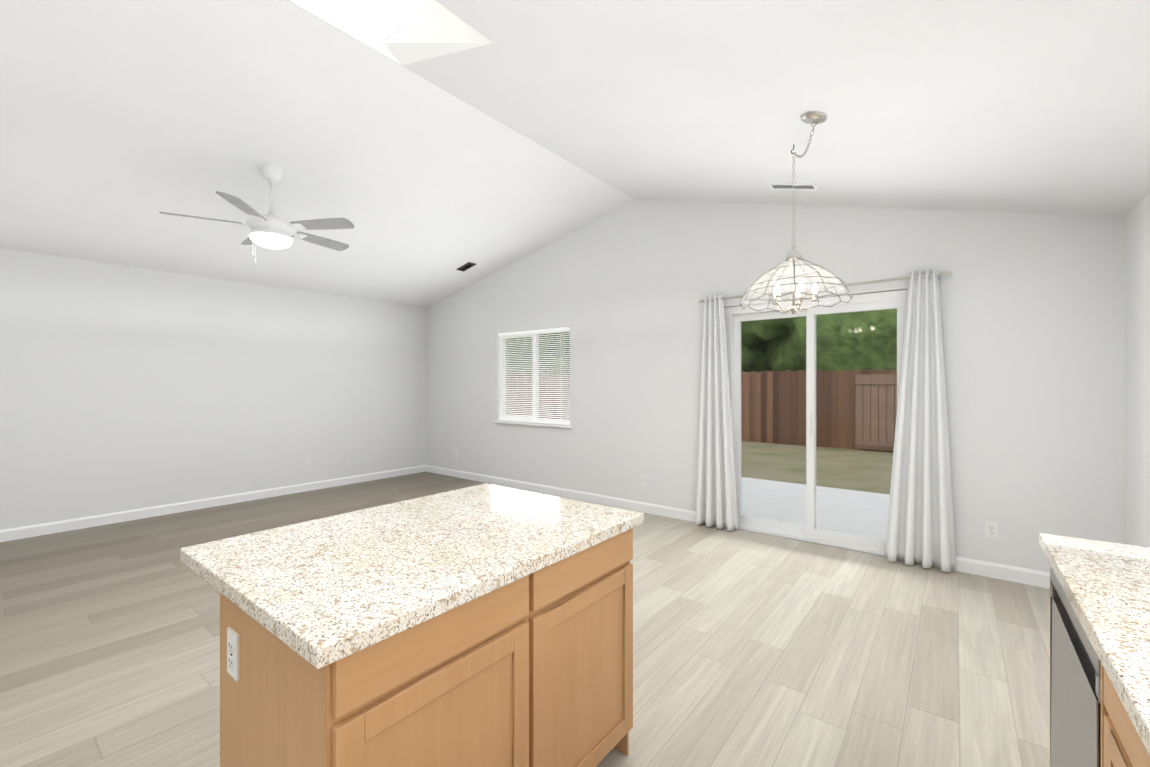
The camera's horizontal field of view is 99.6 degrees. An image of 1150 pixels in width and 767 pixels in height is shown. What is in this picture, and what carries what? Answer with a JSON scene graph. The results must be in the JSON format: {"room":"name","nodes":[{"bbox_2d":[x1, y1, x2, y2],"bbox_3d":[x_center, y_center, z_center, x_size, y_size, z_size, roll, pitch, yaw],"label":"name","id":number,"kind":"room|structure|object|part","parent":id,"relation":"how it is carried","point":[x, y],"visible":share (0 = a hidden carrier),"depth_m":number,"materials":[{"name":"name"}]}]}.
{"room":"kitchen","nodes":[
{"label":"kitchen","id":0,"kind":"room"},
{"bbox_2d":[0,248,425,529],"bbox_3d":[-5.202,0.091,4.268,0.160,2.620,8.950,0,0,38],"label":"wall","id":1,"kind":"structure","parent":0,"point":[124,388],"depth_m":5.30,"materials":[{"name":"paint"}]},
{"bbox_2d":[0,465,425,541],"bbox_3d":[-5.133,1.348,4.215,0.016,0.105,8.950,0,0,38],"label":"baseboard","id":2,"kind":"structure","parent":1,"relation":"attached to","point":[10,534],"depth_m":5.30,"materials":[{"name":"white wood"}]},
{"bbox_2d":[304,460,309,469],"bbox_3d":[-3.485,1.060,6.322,0.010,0.115,0.070,0,0,38],"label":"electrical outlet","id":3,"kind":"object","parent":1,"relation":"attached to","point":[307,464],"visible":1,"depth_m":6.32,"materials":[{"name":"plastic"}]},
{"bbox_2d":[344,456,348,463],"bbox_3d":[-3.164,1.060,6.731,0.010,0.115,0.070,0,0,38],"label":"electrical outlet","id":4,"kind":"object","parent":1,"relation":"attached to","point":[346,459],"visible":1,"depth_m":6.72,"materials":[{"name":"plastic"}]},
{"bbox_2d":[0,0,634,307],"bbox_3d":[-3.683,-1.677,3.077,4.020,1.024,9.270,0,0,38],"label":"ceiling","id":5,"kind":"structure","parent":0,"point":[123,123],"depth_m":3.71,"materials":[{"name":"paint"}]},
{"bbox_2d":[159,165,353,262],"bbox_3d":[-2.445,-1.335,3.921,1.310,0.795,1.329,0,0,38],"label":"ceiling fan","id":6,"kind":"object","parent":5,"relation":"hanging from","point":[270,230],"visible":1,"depth_m":3.81,"materials":[{"name":"white metal"}]},
{"bbox_3d":[-2.428,-1.125,3.884,0.296,0.079,0.296,0,0,38],"label":"lamp shade","id":7,"kind":"part","parent":6,"relation":"part of","materials":[{"name":"white glass"}]},
{"bbox_2d":[456,262,475,271],"bbox_3d":[-1.430,-1.534,6.387,0.257,0.066,0.120,0,0,38],"label":"ceiling vent","id":8,"kind":"object","parent":5,"relation":"in","point":[466,266],"visible":0.98,"depth_m":6.39,"materials":[{"name":"black metal"}]},
{"bbox_2d":[0,472,1049,766],"bbox_3d":[-2.188,1.442,1.906,7.820,0.080,9.270,0,0,38],"label":"floor","id":9,"kind":"structure","parent":0,"point":[758,650],"depth_m":2.56,"materials":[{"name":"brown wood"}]},
{"bbox_2d":[180,483,643,766],"bbox_3d":[-0.454,0.944,1.633,0.885,0.915,1.190,0,0,38],"label":"kitchen island","id":10,"kind":"object","parent":9,"relation":"on","point":[485,625],"visible":1,"depth_m":1.28,"materials":[{"name":"brown wood"}]},
{"bbox_2d":[227,627,238,680],"bbox_3d":[-0.889,0.702,1.260,0.070,0.115,0.010,0,0,38],"label":"outlet","id":11,"kind":"object","parent":10,"relation":"attached to","point":[232,632],"depth_m":1.25,"materials":[{"name":"plastic"}]},
{"bbox_2d":[180,483,643,668],"bbox_3d":[-0.454,0.507,1.633,0.885,0.040,1.190,0,0,38],"label":"island countertop","id":12,"kind":"structure","parent":10,"relation":"on","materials":[{"name":"stone"}]},
{"bbox_2d":[1039,533,1149,766],"bbox_3d":[0.555,0.896,-0.155,0.636,1.016,3.930,0,0,38],"label":"kitchen counter","id":13,"kind":"object","parent":9,"relation":"on","point":[1099,653],"depth_m":1.12,"materials":[{"name":"beige stone"}]},
{"bbox_2d":[1050,565,1100,766],"bbox_3d":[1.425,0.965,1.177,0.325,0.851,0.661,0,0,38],"label":"dishwasher","id":14,"kind":"object","parent":13,"relation":"in","point":[1075,666],"depth_m":1.26,"materials":[{"name":"silver metal"}]},
{"bbox_2d":[287,0,1149,216],"bbox_3d":[-0.606,-1.607,0.664,3.800,1.162,9.270,0,0,38],"label":"ceiling","id":15,"kind":"structure","parent":0,"point":[1026,106],"depth_m":2.49,"materials":[{"name":"paint"}]},
{"bbox_2d":[312,0,432,41],"bbox_3d":[-1.210,-2.079,2.300,0.722,0.028,1.052,0,0,38],"label":"skylight","id":16,"kind":"object","parent":15,"relation":"in","point":[381,20],"visible":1,"depth_m":2.70,"materials":[{"name":"white glass"}]},
{"bbox_2d":[385,0,434,39],"bbox_3d":[-1.194,-2.143,2.288,0.948,0.040,1.480,0,0,38],"label":"frame","id":17,"kind":"object","parent":15,"relation":"attached to","point":[410,19],"depth_m":2.83,"materials":[{"name":"paint"}]},
{"bbox_2d":[768,183,818,189],"bbox_3d":[1.720,-1.554,3.828,0.351,0.104,0.140,0,0,38],"label":"ceiling vent","id":18,"kind":"object","parent":15,"relation":"in","point":[797,186],"visible":0.85,"depth_m":3.82,"materials":[{"name":"white plastic"}]},
{"bbox_2d":[740,111,852,314],"bbox_3d":[1.341,-0.970,3.010,0.640,1.074,0.756,0,0,38],"label":"chandelier","id":19,"kind":"object","parent":15,"relation":"hanging from","point":[793,256],"visible":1,"depth_m":3.01,"materials":[{"name":"white glass"}]},
{"bbox_3d":[1.377,-0.640,3.056,0.636,0.278,0.636,0,0,38],"label":"lamp shade","id":20,"kind":"part","parent":19,"relation":"part of","materials":[{"name":"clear glass"}]},
{"bbox_3d":[1.338,-1.175,2.855,0.208,0.559,0.384,0,0,38],"label":"chain","id":21,"kind":"part","parent":19,"relation":"part of","materials":[{"name":"silver metal"}]},
{"bbox_2d":[426,200,1124,572],"bbox_3d":[0.622,-0.325,5.490,7.820,3.450,0.160,0,0,38],"label":"wall","id":22,"kind":"structure","parent":0,"point":[1032,306],"depth_m":4.26,"materials":[{"name":"paint"}]},
{"bbox_2d":[494,421,571,427],"bbox_3d":[-0.564,0.529,6.327,1.360,0.025,0.083,0,0,38],"label":"window sill","id":23,"kind":"structure","parent":22,"relation":"attached to","point":[539,424],"depth_m":6.27,"materials":[{"name":"white wood"}]},
{"bbox_2d":[500,330,569,424],"bbox_3d":[-0.516,-0.090,6.388,1.298,1.212,0.070,0,0,38],"label":"window","id":24,"kind":"structure","parent":22,"relation":"in","point":[526,335],"depth_m":6.45,"materials":[{"name":"white plastic"}]},
{"bbox_2d":[498,327,569,424],"bbox_3d":[-0.560,-0.093,6.331,1.276,1.202,0.059,0,0,38],"label":"window blinds","id":25,"kind":"object","parent":24,"relation":"attached to","point":[540,331],"visible":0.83,"depth_m":6.29,"materials":[{"name":"white plastic"}]},
{"bbox_2d":[426,465,715,525],"bbox_3d":[-0.486,1.347,6.248,4.820,0.105,0.016,0,0,38],"label":"baseboard","id":26,"kind":"structure","parent":22,"relation":"attached to","point":[672,512],"depth_m":5.84,"materials":[{"name":"white wood"}]},
{"bbox_2d":[640,475,644,485],"bbox_3d":[0.735,1.060,5.294,0.070,0.115,0.010,0,0,38],"label":"electrical outlet","id":27,"kind":"object","parent":22,"relation":"attached to","point":[642,480],"visible":1,"depth_m":5.29,"materials":[{"name":"plastic"}]},
{"bbox_2d":[724,290,907,555],"bbox_3d":[2.102,0.329,4.322,1.568,2.149,0.112,0,0,38],"label":"sliding door","id":28,"kind":"structure","parent":22,"relation":"in","point":[735,318],"depth_m":4.30,"materials":[{"name":"white plastic"}]},
{"bbox_2d":[699,272,951,301],"bbox_3d":[2.029,-0.814,4.220,1.970,0.060,0.101,0,0,38],"label":"bar","id":29,"kind":"object","parent":22,"relation":"attached to","point":[938,274],"visible":0.58,"depth_m":3.92,"materials":[{"name":"silver metal"}]},
{"bbox_2d":[696,294,737,530],"bbox_3d":[1.355,0.263,4.708,0.424,2.245,0.103,0,0,38],"label":"curtain","id":30,"kind":"object","parent":29,"relation":"hanging from","point":[716,504],"visible":1,"depth_m":4.70,"materials":[{"name":"fabric"}]},
{"bbox_2d":[885,269,955,571],"bbox_3d":[2.628,0.264,3.710,0.451,2.245,0.102,0,0,38],"label":"curtain","id":31,"kind":"object","parent":29,"relation":"hanging from","point":[920,526],"visible":1,"depth_m":3.69,"materials":[{"name":"fabric"}]},
{"bbox_2d":[932,557,1049,588],"bbox_3d":[3.106,1.349,3.432,1.050,0.105,0.016,0,0,38],"label":"baseboard","id":32,"kind":"structure","parent":22,"relation":"attached to","point":[1008,573],"depth_m":3.46,"materials":[{"name":"white wood"}]},
{"bbox_2d":[985,521,997,538],"bbox_3d":[3.010,1.061,3.511,0.070,0.115,0.010,0,0,38],"label":"electrical outlet","id":33,"kind":"object","parent":22,"relation":"attached to","point":[991,529],"visible":1,"depth_m":3.51,"materials":[{"name":"plastic"}]},
{"bbox_2d":[1125,192,1149,546],"bbox_3d":[0.826,0.158,-0.458,0.160,2.490,8.950,0,0,38],"label":"wall","id":34,"kind":"structure","parent":0,"point":[1137,374],"depth_m":2.89,"materials":[{"name":"paint"}]},
{"label":"outside","id":35,"kind":"structure","parent":0,"visible":0},
{"bbox_2d":[741,441,892,494],"bbox_3d":[10.629,1.665,16.230,38.000,0.300,29.090,0,0,38],"label":"ground","id":36,"kind":"structure","parent":35,"point":[832,473],"depth_m":8.88,"materials":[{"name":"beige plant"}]},
{"bbox_2d":[506,332,569,375],"bbox_3d":[-0.201,-2.766,23.212,9.082,8.556,6.077,0,0,38],"label":"tree","id":37,"kind":"object","parent":36,"relation":"on","point":[542,351],"depth_m":21.36,"materials":[{"name":"green plant"}]},
{"bbox_2d":[506,369,896,451],"bbox_3d":[0.201,0.592,11.786,23.068,1.850,7.050,0,0,38],"label":"fence","id":38,"kind":"object","parent":36,"relation":"on","point":[830,408],"depth_m":12.04,"materials":[{"name":"brown wood"}]},
{"bbox_2d":[855,374,896,450],"bbox_3d":[8.228,0.638,9.641,4.650,1.680,0.058,0,0,38],"label":"gate","id":39,"kind":"object","parent":38,"relation":"attached to","point":[862,385],"depth_m":10.84,"materials":[{"name":"brown wood"}]},
{"bbox_2d":[741,341,771,372],"bbox_3d":[3.673,-3.375,20.442,9.037,9.777,7.217,0,0,38],"label":"tree","id":40,"kind":"object","parent":36,"relation":"on","point":[756,356],"depth_m":17.96,"materials":[{"name":"green plant"}]},
{"bbox_2d":[763,317,800,358],"bbox_3d":[10.216,-2.582,15.329,10.013,8.195,6.036,0,0,38],"label":"tree","id":41,"kind":"object","parent":36,"relation":"on","point":[773,323],"depth_m":15.93,"materials":[{"name":"green plant"}]},
{"bbox_2d":[741,477,889,539],"bbox_3d":[3.303,1.490,5.263,6.000,0.060,2.790,0,0,38],"label":"patio slab","id":42,"kind":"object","parent":36,"relation":"on","point":[793,503],"depth_m":5.76,"materials":[{"name":"concrete"}]},
{"bbox_2d":[741,309,896,372],"bbox_3d":[7.413,-3.622,17.650,11.308,10.274,7.795,0,0,38],"label":"tree","id":43,"kind":"object","parent":36,"relation":"on","point":[849,354],"depth_m":13.65,"materials":[{"name":"green plant"}]}
]}

